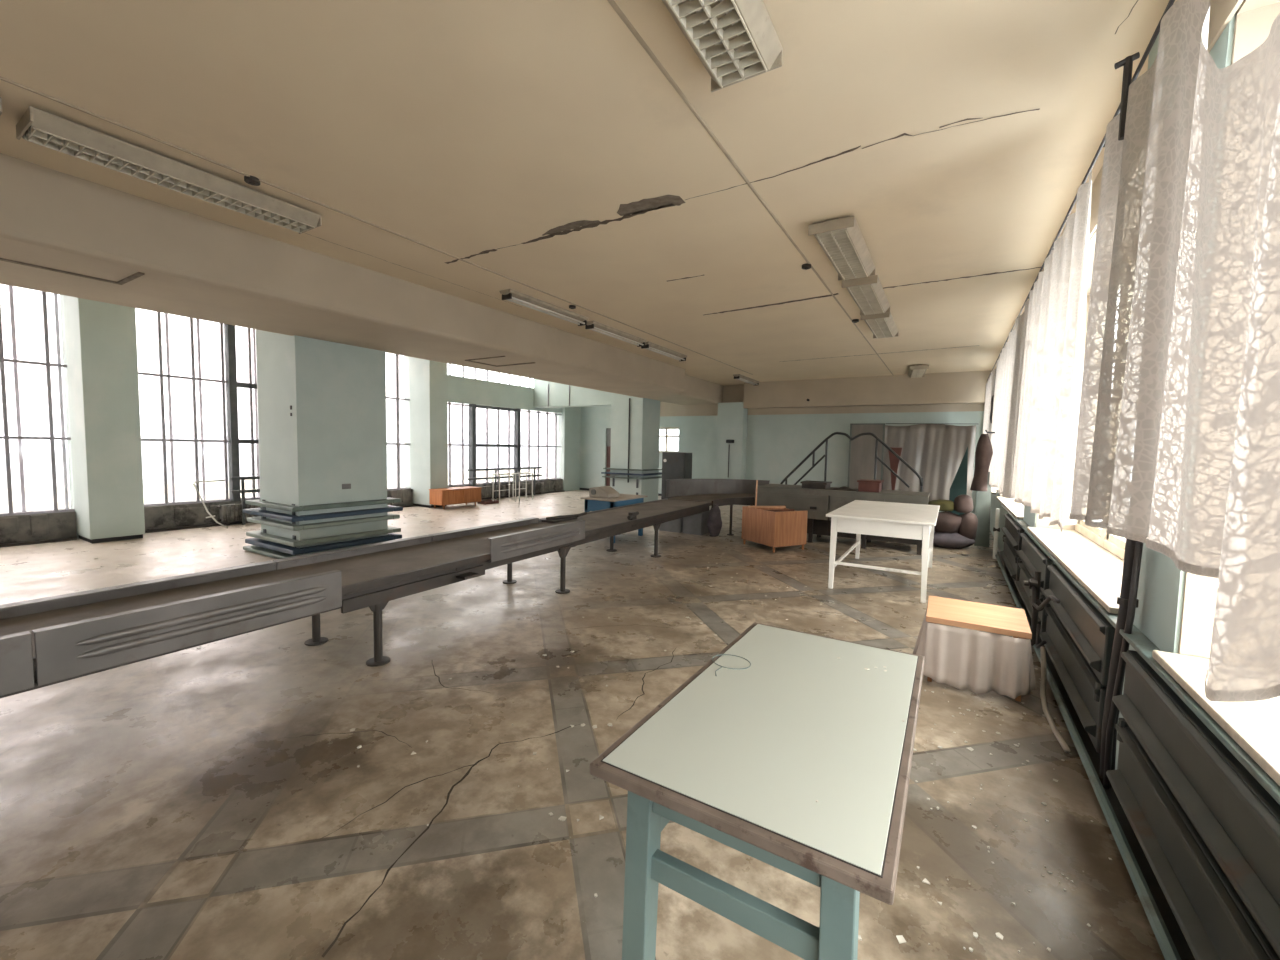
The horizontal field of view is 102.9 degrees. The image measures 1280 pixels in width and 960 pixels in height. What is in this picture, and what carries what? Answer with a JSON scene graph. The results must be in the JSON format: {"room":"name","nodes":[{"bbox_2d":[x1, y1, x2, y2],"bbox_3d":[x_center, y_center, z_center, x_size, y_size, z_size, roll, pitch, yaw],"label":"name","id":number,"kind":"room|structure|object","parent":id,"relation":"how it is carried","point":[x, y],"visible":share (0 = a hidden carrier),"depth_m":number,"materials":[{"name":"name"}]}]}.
{"room":"abandoned factory hall","nodes":[
{"label":"abandoned factory hall","id":0,"kind":"room"},
{"bbox_2d":[0,294,580,547],"bbox_3d":[-6.957,-1.419,8.991,0.950,4.400,19.400,3,4,31],"label":"wall","id":1,"kind":"structure","parent":0,"point":[102,406],"depth_m":7.39,"materials":[{"name":"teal paint"}]},
{"bbox_2d":[0,285,74,515],"bbox_3d":[-9.599,-1.353,5.319,0.202,3.860,4.880,3,4,31],"label":"window","id":2,"kind":"structure","parent":1,"relation":"in","point":[6,437],"depth_m":7.14,"materials":[{"name":"grey paint"}]},
{"bbox_2d":[138,312,410,506],"bbox_3d":[-6.725,-1.596,9.943,0.280,3.860,4.880,3,4,31],"label":"window","id":3,"kind":"structure","parent":1,"relation":"in","point":[228,343],"depth_m":8.93,"materials":[{"name":"grey paint"}]},
{"bbox_2d":[449,364,530,387],"bbox_3d":[-3.841,-3.249,14.446,0.040,1.030,4.990,3,4,31],"label":"window","id":4,"kind":"structure","parent":1,"relation":"in","point":[449,364],"depth_m":13.95,"materials":[{"name":"white glass"}]},
{"bbox_2d":[447,402,561,485],"bbox_3d":[-3.919,-0.992,14.613,0.280,2.160,4.990,3,4,31],"label":"window","id":5,"kind":"structure","parent":1,"relation":"in","point":[472,444],"depth_m":14.42,"materials":[{"name":"grey paint"}]},
{"bbox_2d":[534,379,610,407],"bbox_3d":[-1.830,-3.018,14.806,3.000,1.760,0.400,3,4,31],"label":"trim","id":6,"kind":"structure","parent":1,"relation":"attached to","point":[558,393],"depth_m":14.81,"materials":[{"name":"teal paint"}]},
{"bbox_2d":[0,490,1164,959],"bbox_3d":[-2.216,1.157,6.227,12.370,0.201,19.800,3,4,31],"label":"floor","id":7,"kind":"structure","parent":0,"point":[213,801],"depth_m":2.29,"materials":[{"name":"concrete"}]},
{"bbox_2d":[193,480,227,527],"bbox_3d":[-7.081,0.411,8.435,0.223,0.810,0.442,3,4,31],"label":"rod","id":8,"kind":"object","parent":7,"relation":"on","point":[208,512],"visible":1,"depth_m":8.40,"materials":[{"name":"white metal"}]},
{"bbox_2d":[217,503,260,524],"bbox_3d":[-6.857,0.582,9.388,0.130,0.360,1.500,3,4,31],"label":"radiator","id":9,"kind":"object","parent":7,"relation":"on","point":[227,512],"visible":0.23,"depth_m":8.88,"materials":[{"name":"metal"}]},
{"bbox_2d":[229,476,259,524],"bbox_3d":[-6.572,0.336,9.482,0.125,0.850,1.720,3,4,31],"label":"wall rail","id":10,"kind":"object","parent":7,"relation":"on","point":[242,491],"visible":0.38,"depth_m":8.92,"materials":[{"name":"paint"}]},
{"bbox_2d":[243,329,402,558],"bbox_3d":[-4.362,-1.242,7.032,1.350,4.400,1.490,3,4,31],"label":"column","id":11,"kind":"structure","parent":7,"relation":"on","point":[322,435],"depth_m":6.66,"materials":[{"name":"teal paint"}]},
{"bbox_2d":[342,484,350,488],"bbox_3d":[-3.943,0.086,6.852,0.007,0.070,0.120,3,4,31],"label":"socket","id":12,"kind":"object","parent":11,"relation":"attached to","point":[344,486],"depth_m":6.85,"materials":[{"name":"grey plastic"}]},
{"bbox_2d":[0,498,711,697],"bbox_3d":[-1.913,0.852,3.938,1.016,0.716,11.276,3,4,29],"label":"conveyor","id":13,"kind":"object","parent":7,"relation":"on","point":[46,641],"visible":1,"depth_m":3.03,"materials":[{"name":"metal"}]},
{"bbox_2d":[429,486,481,508],"bbox_3d":[-4.339,0.415,12.045,0.470,0.448,1.150,3,4,31],"label":"sideboard","id":14,"kind":"object","parent":7,"relation":"on","point":[467,494],"visible":1,"depth_m":11.76,"materials":[{"name":"orange wood"}]},
{"bbox_2d":[477,500,498,504],"bbox_3d":[-3.840,0.558,12.909,0.300,0.070,0.450,3,4,31],"label":"tray","id":15,"kind":"object","parent":7,"relation":"on","point":[485,502],"visible":0.93,"depth_m":12.82,"materials":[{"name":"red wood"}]},
{"bbox_2d":[479,485,504,497],"bbox_3d":[-4.173,0.350,13.777,0.130,0.360,1.400,3,4,31],"label":"radiator","id":16,"kind":"object","parent":7,"relation":"on","point":[486,491],"visible":0.55,"depth_m":13.86,"materials":[{"name":"metal"}]},
{"bbox_2d":[493,473,515,502],"bbox_3d":[-3.518,0.206,13.240,0.258,0.742,0.588,3,4,31],"label":"metal stand","id":17,"kind":"object","parent":7,"relation":"on","point":[509,474],"visible":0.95,"depth_m":13.26,"materials":[{"name":"white paint"}]},
{"bbox_2d":[468,467,541,498],"bbox_3d":[-3.692,0.087,14.190,0.125,0.850,2.670,3,4,31],"label":"wall rail","id":18,"kind":"object","parent":7,"relation":"on","point":[515,468],"visible":0.94,"depth_m":13.91,"materials":[{"name":"metal"}]},
{"bbox_2d":[513,472,532,500],"bbox_3d":[-3.172,0.177,13.806,0.258,0.742,0.518,3,4,31],"label":"metal stand","id":19,"kind":"object","parent":7,"relation":"on","point":[526,473],"visible":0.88,"depth_m":13.79,"materials":[{"name":"white paint"}]},
{"bbox_2d":[507,482,544,496],"bbox_3d":[-3.365,0.281,15.098,0.130,0.360,1.500,3,4,31],"label":"radiator","id":20,"kind":"object","parent":7,"relation":"on","point":[539,486],"visible":0.75,"depth_m":15.07,"materials":[{"name":"metal"}]},
{"bbox_2d":[6,498,1111,953],"bbox_3d":[-0.643,0.963,8.123,10.648,0.006,11.022,3,4,31],"label":"flake","id":21,"kind":"object","parent":7,"relation":"on","point":[900,938],"visible":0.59,"depth_m":2.21,"materials":[{"name":"white paint"}]},
{"bbox_2d":[580,494,647,542],"bbox_3d":[-0.417,0.611,8.407,0.660,0.680,1.000,3,4,31],"label":"work table","id":22,"kind":"object","parent":7,"relation":"on","point":[591,503],"visible":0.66,"depth_m":8.09,"materials":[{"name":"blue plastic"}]},
{"bbox_2d":[589,486,618,497],"bbox_3d":[-0.587,0.188,8.319,0.380,0.168,0.350,3,4,31],"label":"machine","id":23,"kind":"object","parent":22,"relation":"on","point":[603,491],"visible":1,"depth_m":8.21,"materials":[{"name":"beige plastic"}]},
{"bbox_2d":[601,393,661,501],"bbox_3d":[-0.119,-1.606,13.940,1.360,4.400,1.280,3,4,31],"label":"column","id":24,"kind":"structure","parent":7,"relation":"on","point":[634,468],"depth_m":13.61,"materials":[{"name":"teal paint"}]},
{"bbox_2d":[659,518,682,532],"bbox_3d":[0.636,0.716,9.271,0.460,0.400,0.430,3,4,31],"label":"bin","id":25,"kind":"object","parent":7,"relation":"on","point":[676,525],"visible":0.23,"depth_m":9.07,"materials":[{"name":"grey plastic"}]},
{"bbox_2d":[661,452,691,498],"bbox_3d":[0.788,0.100,11.090,0.560,1.400,0.385,3,4,31],"label":"cabinet","id":26,"kind":"object","parent":7,"relation":"on","point":[675,465],"visible":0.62,"depth_m":10.93,"materials":[{"name":"grey metal"}]},
{"bbox_2d":[682,510,709,534],"bbox_3d":[1.007,0.738,9.045,0.390,0.400,0.430,3,4,31],"label":"bin","id":27,"kind":"object","parent":7,"relation":"on","point":[696,524],"visible":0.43,"depth_m":8.87,"materials":[{"name":"grey plastic"}]},
{"bbox_2d":[707,503,721,536],"bbox_3d":[1.258,0.674,8.654,0.256,0.570,0.259,-1,4,-25],"label":"sack","id":28,"kind":"object","parent":7,"relation":"on","point":[714,523],"visible":1,"depth_m":8.57,"materials":[{"name":"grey fabric"}]},
{"bbox_2d":[666,479,769,536],"bbox_3d":[1.421,0.465,9.272,1.464,0.930,1.343,3,4,31],"label":"conveyor curve","id":29,"kind":"object","parent":7,"relation":"on","point":[723,492],"visible":0.73,"depth_m":9.42,"materials":[{"name":"metal"}]},
{"bbox_2d":[590,622,924,959],"bbox_3d":[0.440,1.022,1.510,0.625,0.782,1.140,3,4,31],"label":"work table","id":30,"kind":"object","parent":7,"relation":"on","point":[741,760],"visible":1,"depth_m":1.17,"materials":[{"name":"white laminate"}]},
{"bbox_2d":[712,654,750,675],"bbox_3d":[0.307,0.615,1.693,0.127,0.003,0.172,1,4,3],"label":"wire","id":31,"kind":"object","parent":30,"relation":"on","point":[720,654],"visible":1,"depth_m":1.70,"materials":[{"name":"grey metal"}]},
{"bbox_2d":[815,657,903,801],"bbox_3d":[0.608,0.641,1.372,0.188,0.002,0.804,3,4,24],"label":"chip","id":32,"kind":"object","parent":30,"relation":"on","point":[837,657],"visible":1,"depth_m":1.68,"materials":[{"name":"white paint"}]},
{"bbox_2d":[741,505,807,552],"bbox_3d":[2.088,0.726,7.814,0.773,0.625,0.743,0,4,-18],"label":"desk carcass","id":33,"kind":"object","parent":7,"relation":"on","point":[772,526],"visible":1,"depth_m":7.58,"materials":[{"name":"brown wood"}]},
{"bbox_2d":[755,480,757,505],"bbox_3d":[1.799,0.464,7.942,0.054,0.921,0.023,-2,5,-40],"label":"stick","id":34,"kind":"object","parent":33,"relation":"on","point":[756,480],"visible":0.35,"depth_m":7.92,"materials":[{"name":"brown wood"}]},
{"bbox_2d":[780,432,852,484],"bbox_3d":[3.181,0.043,9.321,1.275,1.836,0.044,3,4,31],"label":"handrail","id":35,"kind":"object","parent":7,"relation":"on","point":[834,433],"visible":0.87,"depth_m":9.27,"materials":[{"name":"metal"}]},
{"bbox_2d":[755,484,929,554],"bbox_3d":[3.259,0.584,8.378,2.560,0.880,0.875,3,4,31],"label":"bench","id":36,"kind":"object","parent":7,"relation":"on","point":[818,503],"visible":0.52,"depth_m":8.14,"materials":[{"name":"grey metal"}]},
{"bbox_2d":[800,480,831,488],"bbox_3d":[2.946,0.080,8.528,0.420,0.105,0.430,3,4,31],"label":"box","id":37,"kind":"object","parent":36,"relation":"on","point":[805,484],"visible":1,"depth_m":8.36,"materials":[{"name":"metal"}]},
{"bbox_2d":[827,486,857,490],"bbox_3d":[3.295,0.137,8.259,0.420,0.067,0.400,3,4,31],"label":"cloth","id":38,"kind":"object","parent":36,"relation":"on","point":[843,488],"visible":0.96,"depth_m":8.18,"materials":[{"name":"fabric"}]},
{"bbox_2d":[857,479,883,492],"bbox_3d":[3.624,0.090,8.026,0.340,0.175,0.380,3,4,31],"label":"box","id":39,"kind":"object","parent":36,"relation":"on","point":[864,485],"visible":1,"depth_m":7.89,"materials":[{"name":"red plastic"}]},
{"bbox_2d":[847,423,884,487],"bbox_3d":[5.445,-0.275,12.320,0.770,2.170,0.050,3,4,31],"label":"partition panel","id":40,"kind":"object","parent":7,"relation":"on","point":[861,462],"visible":0.73,"depth_m":12.30,"materials":[{"name":"grey plastic"}]},
{"bbox_2d":[886,423,935,423],"bbox_3d":[6.546,-1.267,11.501,1.820,0.034,0.016,3,4,31],"label":"wire","id":41,"kind":"object","parent":40,"relation":"attached to","point":[886,423],"visible":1,"depth_m":11.70,"materials":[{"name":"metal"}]},
{"bbox_2d":[882,424,975,501],"bbox_3d":[6.519,-0.362,11.601,1.803,1.840,0.114,3,4,31],"label":"curtain","id":42,"kind":"object","parent":41,"relation":"hanging from","point":[936,452],"visible":0.65,"depth_m":11.56,"materials":[{"name":"grey fabric"}]},
{"bbox_2d":[826,500,939,602],"bbox_3d":[2.951,0.758,6.108,1.030,0.815,1.980,3,4,31],"label":"work table","id":43,"kind":"object","parent":7,"relation":"on","point":[858,517],"visible":1,"depth_m":5.45,"materials":[{"name":"white paint"}]},
{"bbox_2d":[851,432,922,491],"bbox_3d":[4.178,0.105,8.715,1.154,1.829,0.044,3,4,31],"label":"handrail","id":44,"kind":"object","parent":7,"relation":"on","point":[866,433],"visible":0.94,"depth_m":8.66,"materials":[{"name":"metal"}]},
{"bbox_2d":[888,447,901,489],"bbox_3d":[4.691,0.189,9.461,0.360,1.585,0.320,3,4,31],"label":"chair","id":45,"kind":"object","parent":7,"relation":"on","point":[894,461],"visible":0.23,"depth_m":9.52,"materials":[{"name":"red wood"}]},
{"bbox_2d":[933,531,975,548],"bbox_3d":[4.916,0.949,8.130,0.729,0.265,0.455,3,4,31],"label":"sack","id":46,"kind":"object","parent":7,"relation":"on","point":[943,540],"visible":0.72,"depth_m":7.96,"materials":[{"name":"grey fabric"}]},
{"bbox_2d":[934,511,961,532],"bbox_3d":[4.856,0.666,8.149,0.536,0.335,0.388,3,4,31],"label":"sack","id":47,"kind":"object","parent":46,"relation":"on","point":[947,522],"visible":0.68,"depth_m":8.01,"materials":[{"name":"brown fabric"}]},
{"bbox_2d":[928,499,953,510],"bbox_3d":[4.854,0.401,8.204,0.387,0.180,0.340,3,4,31],"label":"sack","id":48,"kind":"object","parent":47,"relation":"on","point":[945,505],"visible":0.71,"depth_m":8.06,"materials":[{"name":"green fabric"}]},
{"bbox_2d":[958,512,977,539],"bbox_3d":[5.149,0.732,8.029,0.282,0.449,0.330,3,4,31],"label":"sack","id":49,"kind":"object","parent":46,"relation":"on","point":[969,521],"visible":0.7,"depth_m":7.92,"materials":[{"name":"brown fabric"}]},
{"bbox_2d":[954,494,972,512],"bbox_3d":[5.080,0.366,8.015,0.273,0.289,0.346,3,4,31],"label":"sack","id":50,"kind":"object","parent":49,"relation":"on","point":[962,503],"visible":0.99,"depth_m":7.89,"materials":[{"name":"brown fabric"}]},
{"bbox_2d":[948,447,967,515],"bbox_3d":[5.301,0.245,8.505,0.240,1.620,0.060,3,4,31],"label":"board","id":51,"kind":"object","parent":7,"relation":"on","point":[958,487],"visible":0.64,"depth_m":8.46,"materials":[{"name":"teal wood"}]},
{"bbox_2d":[912,595,1036,701],"bbox_3d":[2.160,1.090,3.325,0.677,0.480,0.498,3,4,31],"label":"table","id":52,"kind":"object","parent":7,"relation":"on","point":[978,662],"visible":0.97,"depth_m":3.20,"materials":[{"name":"beige fabric"}]},
{"bbox_2d":[974,472,990,546],"bbox_3d":[5.468,0.463,8.126,0.220,1.200,0.030,3,4,31],"label":"board","id":53,"kind":"object","parent":7,"relation":"on","point":[983,498],"visible":0.64,"depth_m":8.12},
{"bbox_2d":[990,370,995,426],"bbox_3d":[6.060,-0.427,8.824,0.080,2.950,0.094,1,4,-7],"label":"pole","id":54,"kind":"object","parent":7,"relation":"on","point":[992,399],"visible":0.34,"depth_m":8.76,"materials":[{"name":"metal"}]},
{"bbox_2d":[1040,647,1069,752],"bbox_3d":[2.378,1.227,2.958,0.058,0.254,0.913,3,4,31],"label":"hose","id":55,"kind":"object","parent":7,"relation":"on","point":[1056,732],"visible":1,"depth_m":3.03,"materials":[{"name":"beige plastic"}]},
{"bbox_2d":[995,554,1180,959],"bbox_3d":[2.716,1.287,3.394,0.040,0.040,9.500,3,4,31],"label":"pipe","id":56,"kind":"object","parent":7,"relation":"on","point":[1167,946],"visible":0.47,"depth_m":1.96,"materials":[{"name":"grey metal"}]},
{"bbox_2d":[993,509,999,558],"bbox_3d":[5.103,0.770,7.304,0.080,0.720,0.060,3,4,31],"label":"pipe riser","id":57,"kind":"object","parent":56,"relation":"attached to","point":[996,529],"visible":0.95,"depth_m":7.29,"materials":[{"name":"white metal"}]},
{"bbox_2d":[1024,571,1043,645],"bbox_3d":[2.977,0.975,3.875,0.115,0.570,0.220,3,4,31],"label":"valve","id":58,"kind":"object","parent":56,"relation":"on","point":[1036,581],"visible":0.83,"depth_m":3.86,"materials":[{"name":"metal"}]},
{"bbox_2d":[1031,577,1059,647],"bbox_3d":[2.764,0.918,3.523,0.054,0.442,1.006,3,4,31],"label":"cable","id":59,"kind":"object","parent":58,"relation":"hanging from","point":[1033,589],"visible":0.97,"depth_m":3.49,"materials":[{"name":"black rubber"}]},
{"bbox_2d":[0,0,1176,385],"bbox_3d":[0.050,-2.200,4.665,7.420,0.210,19.800,3,4,31],"label":"ceiling","id":60,"kind":"structure","parent":0,"point":[583,154],"depth_m":3.01,"materials":[{"name":"paint"}]},
{"bbox_2d":[0,97,2,115],"bbox_3d":[-3.910,-1.963,2.147,0.340,0.112,1.500,3,4,31],"label":"lamp","id":61,"kind":"object","parent":60,"relation":"attached to","point":[1,111],"visible":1,"depth_m":2.70,"materials":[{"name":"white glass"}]},
{"bbox_2d":[16,106,321,233],"bbox_3d":[-3.056,-2.033,3.487,0.340,0.112,1.500,3,4,31],"label":"lamp","id":62,"kind":"object","parent":60,"relation":"attached to","point":[36,126],"visible":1,"depth_m":3.27,"materials":[{"name":"white metal"}]},
{"bbox_2d":[244,175,259,185],"bbox_3d":[-2.680,-2.064,3.525,0.090,0.040,0.090,3,4,31],"label":"junction box","id":63,"kind":"object","parent":60,"relation":"attached to","point":[251,180],"visible":1,"depth_m":3.51,"materials":[{"name":"metal"}]},
{"bbox_2d":[0,153,722,404],"bbox_3d":[-3.069,-2.573,6.553,1.700,1.632,19.400,3,4,31],"label":"beam","id":64,"kind":"structure","parent":60,"relation":"attached to","point":[61,233],"depth_m":4.75,"materials":[{"name":"paint"}]},
{"bbox_2d":[499,289,588,325],"bbox_3d":[-1.190,-2.204,6.596,0.180,0.100,1.500,3,4,31],"label":"lamp","id":65,"kind":"object","parent":60,"relation":"attached to","point":[508,294],"visible":1,"depth_m":6.45,"materials":[{"name":"metal"}]},
{"bbox_2d":[585,321,646,346],"bbox_3d":[-0.355,-2.280,8.017,0.180,0.100,1.500,3,4,31],"label":"lamp","id":66,"kind":"object","parent":60,"relation":"attached to","point":[595,326],"visible":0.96,"depth_m":7.88,"materials":[{"name":"white metal"}]},
{"bbox_2d":[641,341,686,360],"bbox_3d":[0.462,-2.352,9.391,0.180,0.100,1.500,3,4,31],"label":"lamp","id":67,"kind":"object","parent":60,"relation":"attached to","point":[659,349],"visible":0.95,"depth_m":9.29,"materials":[{"name":"white metal"}]},
{"bbox_2d":[662,0,782,91],"bbox_3d":[0.163,-1.862,1.821,0.340,0.112,1.250,3,4,31],"label":"lamp","id":68,"kind":"object","parent":60,"relation":"attached to","point":[735,41],"visible":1,"depth_m":2.13,"materials":[{"name":"white metal"}]},
{"bbox_2d":[733,374,759,385],"bbox_3d":[2.720,-2.541,12.987,0.180,0.100,1.500,3,4,31],"label":"lamp","id":69,"kind":"object","parent":60,"relation":"attached to","point":[753,382],"visible":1,"depth_m":12.86,"materials":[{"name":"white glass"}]},
{"bbox_2d":[802,263,810,269],"bbox_3d":[1.620,-2.074,4.966,0.090,0.040,0.090,3,4,31],"label":"junction box","id":70,"kind":"object","parent":60,"relation":"attached to","point":[806,266],"visible":1,"depth_m":4.94,"materials":[{"name":"metal"}]},
{"bbox_2d":[808,216,874,280],"bbox_3d":[1.803,-2.002,4.483,0.340,0.112,1.250,3,4,31],"label":"lamp","id":71,"kind":"object","parent":60,"relation":"attached to","point":[842,241],"visible":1,"depth_m":4.27,"materials":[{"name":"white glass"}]},
{"bbox_2d":[842,275,889,314],"bbox_3d":[2.576,-2.070,5.766,0.340,0.112,1.250,3,4,31],"label":"lamp","id":72,"kind":"object","parent":60,"relation":"attached to","point":[868,293],"visible":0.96,"depth_m":5.55,"materials":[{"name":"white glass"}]},
{"bbox_2d":[860,312,898,338],"bbox_3d":[3.332,-2.139,7.060,0.340,0.112,1.250,3,4,31],"label":"lamp","id":73,"kind":"object","parent":60,"relation":"attached to","point":[882,325],"visible":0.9,"depth_m":6.87,"materials":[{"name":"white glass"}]},
{"bbox_2d":[908,364,928,377],"bbox_3d":[5.987,-2.342,10.999,0.340,0.112,1.250,3,4,26],"label":"lamp","id":74,"kind":"object","parent":60,"relation":"attached to","point":[916,371],"visible":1,"depth_m":10.71,"materials":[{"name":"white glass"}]},
{"bbox_2d":[580,370,992,513],"bbox_3d":[2.868,-1.568,14.268,12.320,4.400,0.550,3,4,31],"label":"wall","id":75,"kind":"structure","parent":0,"point":[773,426],"depth_m":13.53,"materials":[{"name":"teal paint"}]},
{"bbox_2d":[606,428,610,485],"bbox_3d":[-0.750,-0.642,16.677,0.860,2.100,0.119,3,4,31],"label":"door","id":76,"kind":"structure","parent":75,"relation":"in","point":[608,429],"depth_m":16.85,"materials":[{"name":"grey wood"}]},
{"bbox_2d":[659,427,678,452],"bbox_3d":[0.834,-1.230,15.706,0.950,0.780,0.050,3,4,31],"label":"window","id":77,"kind":"structure","parent":75,"relation":"in","point":[666,436],"depth_m":15.68,"materials":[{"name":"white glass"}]},
{"bbox_2d":[990,0,1279,785],"bbox_3d":[2.908,-0.289,3.017,0.480,3.300,19.400,3,4,31],"label":"wall","id":78,"kind":"structure","parent":0,"point":[1175,611],"depth_m":1.81,"materials":[{"name":"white paint"}]},
{"bbox_2d":[1000,514,1023,581],"bbox_3d":[4.484,0.794,6.159,0.102,0.615,1.660,3,4,31],"label":"radiator","id":79,"kind":"object","parent":78,"relation":"attached to","point":[1012,540],"visible":0.85,"depth_m":5.90,"materials":[{"name":"grey metal"}]},
{"bbox_2d":[1015,532,1052,632],"bbox_3d":[3.519,0.877,4.582,0.102,0.615,1.560,3,4,31],"label":"radiator","id":80,"kind":"object","parent":78,"relation":"attached to","point":[1033,558],"visible":0.76,"depth_m":4.45,"materials":[{"name":"grey metal"}]},
{"bbox_2d":[1040,564,1114,752],"bbox_3d":[2.599,0.957,3.078,0.102,0.615,1.590,3,4,31],"label":"radiator","id":81,"kind":"object","parent":78,"relation":"attached to","point":[1079,639],"visible":0.88,"depth_m":2.77,"materials":[{"name":"grey metal"}]},
{"bbox_2d":[986,0,1174,381],"bbox_3d":[3.603,-1.777,4.538,0.154,0.026,14.850,3,4,31],"label":"curtain rod","id":82,"kind":"object","parent":78,"relation":"attached to","point":[1171,2],"visible":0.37,"depth_m":2.57,"materials":[{"name":"black metal"}]},
{"bbox_2d":[983,369,995,438],"bbox_3d":[6.800,-1.123,9.983,0.119,1.779,2.206,3,4,31],"label":"lace curtain","id":83,"kind":"object","parent":82,"relation":"hanging from","point":[989,391],"visible":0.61,"depth_m":9.37,"materials":[{"name":"white fabric"}]},
{"bbox_2d":[988,312,1023,497],"bbox_3d":[4.905,-0.876,6.902,0.120,2.010,3.856,3,4,32],"label":"lace curtain","id":84,"kind":"object","parent":82,"relation":"hanging from","point":[1008,364],"visible":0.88,"depth_m":6.16,"materials":[{"name":"white fabric"}]},
{"bbox_2d":[1009,171,1091,532],"bbox_3d":[3.054,-0.741,3.876,0.118,1.959,2.756,3,4,31],"label":"lace curtain","id":85,"kind":"object","parent":82,"relation":"hanging from","point":[1053,335],"visible":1,"depth_m":3.29,"materials":[{"name":"white fabric"}]},
{"bbox_2d":[1069,0,1279,701],"bbox_3d":[0.983,-0.518,0.490,0.125,2.050,4.906,3,4,31],"label":"lace curtain","id":86,"kind":"object","parent":82,"relation":"hanging from","point":[1177,454],"visible":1,"depth_m":1.36,"materials":[{"name":"white fabric"}]},
{"bbox_2d":[997,552,1194,959],"bbox_3d":[1.537,1.430,1.365,0.090,0.030,14.800,3,4,31],"label":"baseboard","id":87,"kind":"structure","parent":78,"relation":"attached to","point":[1185,953],"depth_m":2.00,"materials":[{"name":"metal"}]},
{"bbox_2d":[1075,520,1125,559],"bbox_3d":[3.341,-0.538,3.396,0.084,2.166,3.052,3,4,31],"label":"window","id":88,"kind":"structure","parent":78,"relation":"in","point":[1113,544],"depth_m":3.88,"materials":[{"name":"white glass"}]},
{"bbox_2d":[1096,539,1142,788],"bbox_3d":[2.090,0.002,2.153,0.080,2.800,0.232,3,4,31],"label":"riser pipe","id":89,"kind":"object","parent":78,"relation":"attached to","point":[1127,601],"visible":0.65,"depth_m":2.18,"materials":[{"name":"metal"}]},
{"bbox_2d":[1114,32,1159,140],"bbox_3d":[2.036,-1.591,2.044,0.198,0.350,0.150,3,4,31],"label":"bracket","id":90,"kind":"object","parent":78,"relation":"attached to","point":[1127,62],"visible":0.28,"depth_m":2.10,"materials":[{"name":"black metal"}]},
{"bbox_2d":[1000,504,1279,804],"bbox_3d":[1.534,0.700,1.269,0.070,0.030,14.700,3,4,31],"label":"trim","id":91,"kind":"structure","parent":78,"relation":"attached to","point":[1137,639],"depth_m":1.67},
{"bbox_2d":[1106,650,1279,959],"bbox_3d":[1.627,1.040,1.488,0.102,0.615,1.500,3,4,31],"label":"radiator","id":92,"kind":"object","parent":78,"relation":"attached to","point":[1207,830],"visible":0.97,"depth_m":1.44,"materials":[{"name":"grey metal"}]},
{"bbox_3d":[5.362,-0.728,7.653,0.311,0.057,0.024,3,4,31],"label":"coat hook","id":93,"kind":"object","parent":78,"relation":"attached to","visible":0},
{"bbox_2d":[970,434,992,490],"bbox_3d":[5.210,-0.269,7.770,0.262,0.862,0.418,3,4,31],"label":"coat","id":94,"kind":"object","parent":93,"relation":"hanging from","point":[984,451],"visible":1,"depth_m":7.64,"materials":[{"name":"brown fabric"}]},
{"label":"outside","id":95,"kind":"structure","parent":0,"visible":0},
{"bbox_2d":[0,468,553,512],"bbox_3d":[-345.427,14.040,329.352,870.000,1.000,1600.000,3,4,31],"label":"ground","id":96,"kind":"structure","parent":95,"point":[36,498],"depth_m":392.96,"materials":[{"name":"white"}]},
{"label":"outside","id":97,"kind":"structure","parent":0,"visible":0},
{"bbox_2d":[0,429,553,487],"bbox_3d":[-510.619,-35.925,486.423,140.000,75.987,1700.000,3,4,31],"label":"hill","id":98,"kind":"structure","parent":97,"point":[36,464],"depth_m":520.15,"materials":[{"name":"white"}]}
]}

